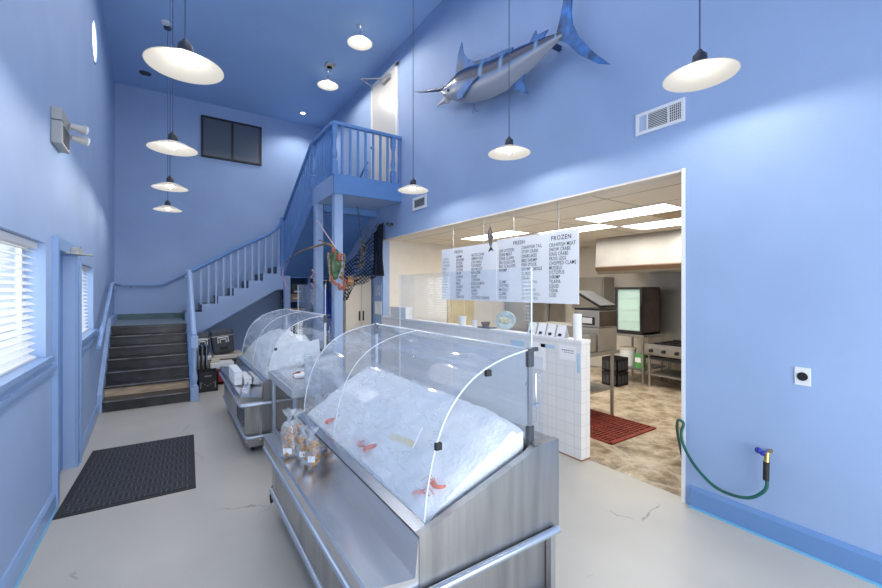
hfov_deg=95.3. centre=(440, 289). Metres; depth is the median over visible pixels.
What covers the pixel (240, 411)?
grille
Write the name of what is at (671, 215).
ceiling vent
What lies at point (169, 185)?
pendant lamp
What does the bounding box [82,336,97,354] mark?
trim
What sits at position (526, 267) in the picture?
sneeze guard
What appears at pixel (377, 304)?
picture
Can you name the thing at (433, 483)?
shrimp
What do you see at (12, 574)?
baseboard
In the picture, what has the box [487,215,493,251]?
fish
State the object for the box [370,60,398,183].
door
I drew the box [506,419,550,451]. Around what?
countertop
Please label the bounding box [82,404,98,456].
baseboard
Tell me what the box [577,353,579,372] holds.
sheet
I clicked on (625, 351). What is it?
bucket
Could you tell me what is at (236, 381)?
carton
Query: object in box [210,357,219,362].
folded towel
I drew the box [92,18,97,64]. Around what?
window
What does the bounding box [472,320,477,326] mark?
paper cup
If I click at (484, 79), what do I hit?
mounted marlin
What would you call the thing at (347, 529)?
display case
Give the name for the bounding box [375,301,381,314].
picture frame
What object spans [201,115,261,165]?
window
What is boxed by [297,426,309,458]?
snack bag
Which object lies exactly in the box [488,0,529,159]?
pendant lamp
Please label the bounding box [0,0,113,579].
wall
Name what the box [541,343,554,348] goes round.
sheet
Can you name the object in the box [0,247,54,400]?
window
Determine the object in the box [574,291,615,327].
press
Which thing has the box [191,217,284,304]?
stair railing
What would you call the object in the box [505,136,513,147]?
socket
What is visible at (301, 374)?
paper napkin
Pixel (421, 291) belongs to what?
wall
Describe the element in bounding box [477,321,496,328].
tray
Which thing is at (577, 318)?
paper roll
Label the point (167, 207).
pendant lamp
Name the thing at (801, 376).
socket
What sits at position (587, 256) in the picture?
wall
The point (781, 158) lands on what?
wall
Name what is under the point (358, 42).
ceiling lamp
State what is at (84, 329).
window blind
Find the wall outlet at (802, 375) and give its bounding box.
[795,367,810,386]
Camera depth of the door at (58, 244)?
3.28 m
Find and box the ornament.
[317,220,346,290]
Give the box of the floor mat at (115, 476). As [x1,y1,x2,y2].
[52,434,195,519]
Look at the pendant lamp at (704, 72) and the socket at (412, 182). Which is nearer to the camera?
the pendant lamp at (704, 72)
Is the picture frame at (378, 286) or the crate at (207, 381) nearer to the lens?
the crate at (207, 381)
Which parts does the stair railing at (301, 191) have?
handrail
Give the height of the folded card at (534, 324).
0.124 m
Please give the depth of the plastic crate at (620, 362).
6.69 m
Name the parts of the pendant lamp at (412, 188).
lamp shade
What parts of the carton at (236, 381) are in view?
lid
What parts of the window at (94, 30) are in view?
glass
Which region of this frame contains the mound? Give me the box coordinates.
[242,329,319,378]
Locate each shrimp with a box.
[325,415,339,423]
[354,436,364,446]
[363,444,376,452]
[412,486,433,495]
[421,475,445,488]
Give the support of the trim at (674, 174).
attached to the wall at (781, 158)
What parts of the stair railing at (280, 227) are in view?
handrail, newel post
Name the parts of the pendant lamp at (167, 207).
lamp shade, cord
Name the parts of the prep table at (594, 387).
leg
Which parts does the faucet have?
valve handle, spout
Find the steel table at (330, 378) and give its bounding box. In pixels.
[268,365,352,433]
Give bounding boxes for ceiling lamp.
[317,69,338,90]
[347,23,372,50]
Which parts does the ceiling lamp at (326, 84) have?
stem, lamp shade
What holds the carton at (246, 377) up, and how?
on the display case at (251, 411)
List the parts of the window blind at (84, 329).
pull cord, ladder cord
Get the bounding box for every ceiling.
[102,0,441,128]
[392,177,680,247]
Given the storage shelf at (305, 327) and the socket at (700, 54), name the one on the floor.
the storage shelf at (305, 327)
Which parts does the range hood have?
panel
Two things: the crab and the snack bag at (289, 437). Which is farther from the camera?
the crab
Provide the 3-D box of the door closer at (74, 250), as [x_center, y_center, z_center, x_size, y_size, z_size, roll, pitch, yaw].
[-3.016,-0.315,3.386,0.157,0.080,0.494,0,0,-34]
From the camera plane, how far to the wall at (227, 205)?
8.68 m
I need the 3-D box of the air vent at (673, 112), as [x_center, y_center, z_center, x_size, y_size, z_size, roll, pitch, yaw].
[1.718,-1.353,3.166,0.012,0.175,0.380,0,0,-34]
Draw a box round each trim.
[0,365,56,413]
[15,508,57,587]
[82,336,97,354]
[383,170,680,240]
[681,168,684,502]
[689,505,881,587]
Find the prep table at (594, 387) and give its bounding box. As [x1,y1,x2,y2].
[590,349,619,414]
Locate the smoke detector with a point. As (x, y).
(163, 21)
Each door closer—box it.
[65,247,93,256]
[360,73,390,87]
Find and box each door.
[52,235,81,507]
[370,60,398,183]
[447,300,473,325]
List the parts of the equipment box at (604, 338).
tank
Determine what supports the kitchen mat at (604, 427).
on the floor
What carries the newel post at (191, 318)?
attached to the staircase at (146, 356)
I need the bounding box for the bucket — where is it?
[618,346,636,365]
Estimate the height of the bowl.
0.060 m
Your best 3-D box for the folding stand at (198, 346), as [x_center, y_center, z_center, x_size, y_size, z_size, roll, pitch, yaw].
[-4.021,1.260,6.638,0.028,0.681,0.296,0,0,-34]
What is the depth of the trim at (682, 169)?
3.02 m
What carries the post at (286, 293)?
on the floor
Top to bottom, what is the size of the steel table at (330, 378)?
0.802 m
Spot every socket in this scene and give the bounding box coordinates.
[166,176,173,182]
[167,132,177,140]
[177,38,192,59]
[410,178,415,184]
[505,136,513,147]
[692,49,707,68]
[797,372,807,380]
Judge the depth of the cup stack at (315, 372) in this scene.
3.54 m
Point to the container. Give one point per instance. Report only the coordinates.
(405, 312)
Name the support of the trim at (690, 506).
attached to the wall at (781, 158)
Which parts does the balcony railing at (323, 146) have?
newel post, newel post, handrail, newel post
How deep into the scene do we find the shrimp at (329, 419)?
2.57 m
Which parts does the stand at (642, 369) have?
leg, leg, leg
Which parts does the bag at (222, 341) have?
handle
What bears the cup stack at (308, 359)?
on the steel table at (330, 378)
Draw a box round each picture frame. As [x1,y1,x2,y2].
[375,283,381,297]
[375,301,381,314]
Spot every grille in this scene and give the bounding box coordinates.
[63,126,69,149]
[237,405,243,426]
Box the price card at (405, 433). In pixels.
[389,420,421,447]
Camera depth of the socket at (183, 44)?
2.22 m
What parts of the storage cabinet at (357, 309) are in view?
door, door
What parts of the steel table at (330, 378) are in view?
leg, leg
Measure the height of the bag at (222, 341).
0.444 m
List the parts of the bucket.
lid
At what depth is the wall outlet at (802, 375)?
2.44 m
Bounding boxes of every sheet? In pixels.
[511,340,523,349]
[529,341,544,369]
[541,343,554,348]
[559,345,575,361]
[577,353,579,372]
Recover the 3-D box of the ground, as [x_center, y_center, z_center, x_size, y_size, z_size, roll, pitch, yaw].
[0.000,1.785,0.000,50.000,0.130,50.000,0,0,-34]
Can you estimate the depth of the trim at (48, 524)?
2.45 m
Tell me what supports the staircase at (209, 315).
on the staircase at (146, 356)
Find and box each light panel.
[459,230,531,240]
[535,223,618,233]
[573,202,680,222]
[619,217,680,229]
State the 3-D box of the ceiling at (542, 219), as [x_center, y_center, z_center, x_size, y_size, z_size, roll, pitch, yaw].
[2.228,-0.925,6.295,4.070,0.050,5.350,0,0,-34]
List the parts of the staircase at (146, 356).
landing skirting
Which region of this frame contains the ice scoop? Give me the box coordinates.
[241,382,250,392]
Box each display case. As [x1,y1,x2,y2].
[219,308,338,449]
[263,323,560,587]
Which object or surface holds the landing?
on the floor
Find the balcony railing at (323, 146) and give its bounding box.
[310,120,401,188]
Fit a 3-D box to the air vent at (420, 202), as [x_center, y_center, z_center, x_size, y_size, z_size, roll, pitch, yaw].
[-0.333,-1.340,6.209,0.012,0.200,0.410,0,0,-34]
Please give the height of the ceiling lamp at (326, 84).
0.285 m
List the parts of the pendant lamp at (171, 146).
lamp shade, cord, bulb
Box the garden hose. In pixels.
[675,419,769,499]
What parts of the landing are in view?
post, post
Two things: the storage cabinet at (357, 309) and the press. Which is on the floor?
the storage cabinet at (357, 309)
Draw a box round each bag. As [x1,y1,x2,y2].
[197,332,209,354]
[210,328,234,354]
[282,410,298,456]
[291,410,303,448]
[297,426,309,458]
[305,431,320,466]
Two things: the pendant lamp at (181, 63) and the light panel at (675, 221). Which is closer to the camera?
the pendant lamp at (181, 63)
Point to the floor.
(619, 530)
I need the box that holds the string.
[310,269,315,305]
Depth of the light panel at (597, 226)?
5.78 m
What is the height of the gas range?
0.735 m
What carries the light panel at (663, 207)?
attached to the ceiling at (542, 219)
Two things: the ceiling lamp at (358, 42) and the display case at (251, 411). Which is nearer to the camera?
the display case at (251, 411)
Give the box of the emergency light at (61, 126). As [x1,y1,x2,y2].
[51,106,89,153]
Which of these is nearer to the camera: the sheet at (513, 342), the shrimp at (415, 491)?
the shrimp at (415, 491)
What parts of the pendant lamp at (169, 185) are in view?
lamp shade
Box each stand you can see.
[197,346,198,369]
[200,344,202,368]
[204,344,206,368]
[617,333,664,384]
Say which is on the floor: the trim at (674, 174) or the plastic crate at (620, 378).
the plastic crate at (620, 378)
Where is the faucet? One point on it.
(766, 454)
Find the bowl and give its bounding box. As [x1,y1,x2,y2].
[481,321,489,326]
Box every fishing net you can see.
[343,206,383,300]
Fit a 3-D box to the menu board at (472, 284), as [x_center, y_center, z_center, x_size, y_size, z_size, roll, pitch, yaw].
[0.346,-0.378,5.401,0.013,1.045,1.190,0,0,-34]
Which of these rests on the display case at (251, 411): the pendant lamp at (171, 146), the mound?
the mound
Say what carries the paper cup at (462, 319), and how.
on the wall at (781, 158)
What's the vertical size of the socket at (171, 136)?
0.093 m
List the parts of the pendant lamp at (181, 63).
lamp shade, cord, bulb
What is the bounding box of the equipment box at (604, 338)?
[536,321,616,352]
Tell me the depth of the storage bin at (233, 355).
7.14 m
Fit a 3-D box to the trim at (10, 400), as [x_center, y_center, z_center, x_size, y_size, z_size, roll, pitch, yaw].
[-1.189,0.583,0.519,0.028,0.065,5.790,0,0,-34]
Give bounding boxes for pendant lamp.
[142,0,223,84]
[146,0,197,155]
[151,176,188,191]
[153,25,181,211]
[398,178,427,193]
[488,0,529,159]
[662,0,740,92]
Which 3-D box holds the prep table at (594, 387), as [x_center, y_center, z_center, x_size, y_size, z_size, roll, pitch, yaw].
[1.228,1.180,5.917,0.750,0.840,2.560,0,0,-34]
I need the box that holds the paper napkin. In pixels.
[293,371,304,377]
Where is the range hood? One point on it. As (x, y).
(657, 254)
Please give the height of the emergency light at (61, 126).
0.260 m
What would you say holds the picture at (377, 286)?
attached to the picture frame at (378, 286)
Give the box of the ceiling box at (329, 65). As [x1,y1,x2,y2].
[324,61,335,69]
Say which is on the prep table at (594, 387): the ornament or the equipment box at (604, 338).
the equipment box at (604, 338)
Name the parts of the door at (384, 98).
panel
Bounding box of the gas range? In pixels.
[644,340,680,386]
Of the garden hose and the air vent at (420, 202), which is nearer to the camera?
the garden hose
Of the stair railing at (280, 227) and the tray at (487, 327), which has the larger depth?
the stair railing at (280, 227)
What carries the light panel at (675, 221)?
attached to the ceiling at (542, 219)
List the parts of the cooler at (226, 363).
lid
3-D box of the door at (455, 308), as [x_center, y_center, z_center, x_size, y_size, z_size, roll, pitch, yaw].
[0.407,0.600,8.253,0.660,2.000,0.063,0,0,-34]
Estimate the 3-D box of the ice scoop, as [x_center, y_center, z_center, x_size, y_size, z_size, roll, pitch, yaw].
[-1.972,0.996,4.101,0.076,0.083,0.236,0,0,-14]
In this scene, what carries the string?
hanging from the landing
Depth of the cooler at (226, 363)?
6.75 m
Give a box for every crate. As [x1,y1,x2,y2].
[197,368,217,392]
[602,355,627,372]
[602,370,627,386]
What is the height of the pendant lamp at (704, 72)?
2.860 m
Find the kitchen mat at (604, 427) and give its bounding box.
[590,409,655,444]
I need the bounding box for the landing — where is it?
[312,174,400,370]
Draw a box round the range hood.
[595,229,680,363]
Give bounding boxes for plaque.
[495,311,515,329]
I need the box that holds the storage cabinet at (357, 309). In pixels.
[343,275,370,375]
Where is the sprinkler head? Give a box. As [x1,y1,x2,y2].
[139,70,151,75]
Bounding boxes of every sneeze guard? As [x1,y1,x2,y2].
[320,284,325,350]
[399,267,531,376]
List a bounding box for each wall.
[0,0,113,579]
[114,82,320,353]
[321,0,881,555]
[389,241,504,328]
[564,247,680,380]
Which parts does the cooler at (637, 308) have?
door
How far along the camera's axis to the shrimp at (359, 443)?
2.16 m
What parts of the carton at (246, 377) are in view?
lid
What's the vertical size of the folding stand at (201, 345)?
0.681 m
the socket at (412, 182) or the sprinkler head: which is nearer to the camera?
the socket at (412, 182)
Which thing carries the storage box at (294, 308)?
on the storage shelf at (305, 327)
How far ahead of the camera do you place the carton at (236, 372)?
4.35 m
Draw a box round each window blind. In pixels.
[0,230,37,376]
[82,265,88,333]
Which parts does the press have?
plate, lid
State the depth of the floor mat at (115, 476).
3.42 m
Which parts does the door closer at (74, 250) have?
closer arm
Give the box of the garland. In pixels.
[282,239,333,289]
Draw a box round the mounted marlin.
[416,0,610,111]
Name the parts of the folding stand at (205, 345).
panel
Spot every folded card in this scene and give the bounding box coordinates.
[527,322,537,334]
[536,323,546,335]
[546,324,556,336]
[555,325,568,337]
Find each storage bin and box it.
[199,352,211,369]
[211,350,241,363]
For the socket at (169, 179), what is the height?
0.093 m
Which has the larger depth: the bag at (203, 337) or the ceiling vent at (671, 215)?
the bag at (203, 337)
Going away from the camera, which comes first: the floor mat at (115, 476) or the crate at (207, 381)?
the floor mat at (115, 476)
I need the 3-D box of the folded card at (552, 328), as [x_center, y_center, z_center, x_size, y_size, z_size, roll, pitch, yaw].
[1.130,0.412,4.084,0.082,0.124,0.104,0,0,-34]
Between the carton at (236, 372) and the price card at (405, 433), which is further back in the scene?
the carton at (236, 372)
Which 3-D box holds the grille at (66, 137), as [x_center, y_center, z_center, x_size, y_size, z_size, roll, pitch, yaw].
[-2.826,-1.140,3.034,0.004,0.120,0.190,0,0,-34]
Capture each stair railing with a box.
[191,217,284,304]
[282,144,311,258]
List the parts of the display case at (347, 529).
panel, trim, post, panel, post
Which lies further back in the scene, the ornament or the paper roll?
the ornament
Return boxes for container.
[390,306,411,318]
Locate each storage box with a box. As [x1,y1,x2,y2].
[290,284,302,293]
[290,294,300,300]
[290,307,304,310]
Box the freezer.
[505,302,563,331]
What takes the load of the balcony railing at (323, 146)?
on the landing
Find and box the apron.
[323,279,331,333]
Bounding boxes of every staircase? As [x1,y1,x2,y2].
[97,312,190,413]
[183,266,282,331]
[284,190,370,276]
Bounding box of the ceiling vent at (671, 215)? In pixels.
[653,211,680,218]
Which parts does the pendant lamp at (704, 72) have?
bulb, cord, lamp shade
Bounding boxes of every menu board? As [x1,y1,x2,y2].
[442,220,496,300]
[497,203,578,303]
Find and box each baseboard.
[0,492,55,587]
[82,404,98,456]
[689,485,881,584]
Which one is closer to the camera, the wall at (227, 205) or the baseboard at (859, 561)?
the baseboard at (859, 561)
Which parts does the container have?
lid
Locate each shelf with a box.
[282,277,331,347]
[628,363,664,370]
[651,369,680,379]
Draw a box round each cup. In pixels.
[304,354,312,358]
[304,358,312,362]
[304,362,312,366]
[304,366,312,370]
[458,316,466,324]
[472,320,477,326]
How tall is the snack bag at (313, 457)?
0.224 m
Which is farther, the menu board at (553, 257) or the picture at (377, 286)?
the picture at (377, 286)
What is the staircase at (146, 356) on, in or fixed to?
on the floor
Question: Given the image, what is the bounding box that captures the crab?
[347,274,357,287]
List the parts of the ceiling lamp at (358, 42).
stem, lamp shade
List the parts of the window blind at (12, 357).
rail, ladder cord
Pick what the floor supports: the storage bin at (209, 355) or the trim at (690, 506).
the storage bin at (209, 355)
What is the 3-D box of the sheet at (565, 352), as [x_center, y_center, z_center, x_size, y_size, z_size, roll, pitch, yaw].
[1.215,0.610,3.864,0.004,0.140,0.190,0,0,-34]
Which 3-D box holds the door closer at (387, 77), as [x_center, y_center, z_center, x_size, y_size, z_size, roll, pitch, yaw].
[-1.215,-3.735,7.163,0.365,0.150,0.738,0,0,-34]
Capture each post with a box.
[185,269,198,401]
[283,276,289,329]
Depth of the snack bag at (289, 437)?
2.47 m
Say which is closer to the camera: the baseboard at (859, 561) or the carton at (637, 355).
the baseboard at (859, 561)
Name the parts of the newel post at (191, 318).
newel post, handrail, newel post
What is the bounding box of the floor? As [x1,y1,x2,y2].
[17,365,880,587]
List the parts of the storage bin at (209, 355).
lid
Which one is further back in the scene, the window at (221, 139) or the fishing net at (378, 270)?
the window at (221, 139)
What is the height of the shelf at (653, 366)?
0.025 m
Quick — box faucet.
[755,447,772,462]
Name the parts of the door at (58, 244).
panel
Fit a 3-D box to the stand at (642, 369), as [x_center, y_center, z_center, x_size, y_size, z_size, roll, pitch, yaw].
[3.483,1.185,7.134,0.690,0.830,0.620,0,0,-34]
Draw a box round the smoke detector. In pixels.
[161,19,170,25]
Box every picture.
[376,285,379,295]
[376,303,379,312]
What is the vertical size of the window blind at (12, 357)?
0.781 m
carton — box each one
[229,364,241,377]
[229,372,241,385]
[242,371,251,384]
[635,353,645,367]
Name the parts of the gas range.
leg, control panel, stand rail, leg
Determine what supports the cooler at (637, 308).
on the stand at (642, 369)
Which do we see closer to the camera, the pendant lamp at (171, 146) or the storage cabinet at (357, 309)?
the pendant lamp at (171, 146)
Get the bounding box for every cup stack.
[304,354,312,382]
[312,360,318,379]
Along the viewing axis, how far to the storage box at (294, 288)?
9.04 m
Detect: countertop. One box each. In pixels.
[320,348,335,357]
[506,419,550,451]
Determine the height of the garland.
0.796 m
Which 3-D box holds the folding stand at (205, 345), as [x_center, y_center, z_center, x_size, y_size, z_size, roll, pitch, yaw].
[-3.922,1.260,6.705,0.028,0.681,0.296,0,0,-34]
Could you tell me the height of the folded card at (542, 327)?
0.124 m
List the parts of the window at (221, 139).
pane, pane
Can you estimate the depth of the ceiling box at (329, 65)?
7.30 m
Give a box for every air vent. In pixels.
[412,194,426,210]
[636,97,684,136]
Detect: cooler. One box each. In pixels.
[209,359,233,381]
[615,287,659,334]
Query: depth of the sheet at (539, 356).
4.16 m
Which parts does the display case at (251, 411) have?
trim, kick plate, curved glass, panel, post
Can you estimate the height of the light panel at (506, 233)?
0.011 m
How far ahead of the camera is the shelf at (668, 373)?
6.60 m
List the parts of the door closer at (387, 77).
closer arm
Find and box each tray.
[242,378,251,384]
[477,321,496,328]
[477,326,496,328]
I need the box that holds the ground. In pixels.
[0,329,14,349]
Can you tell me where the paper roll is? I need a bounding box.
[573,314,581,339]
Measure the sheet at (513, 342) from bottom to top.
0.110 m
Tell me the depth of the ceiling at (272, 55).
6.67 m
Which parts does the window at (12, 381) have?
sill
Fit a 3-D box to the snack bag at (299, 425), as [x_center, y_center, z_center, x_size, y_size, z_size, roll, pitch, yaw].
[-0.928,0.895,2.579,0.103,0.260,0.064,0,0,-11]
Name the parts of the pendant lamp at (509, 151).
lamp shade, bulb, cord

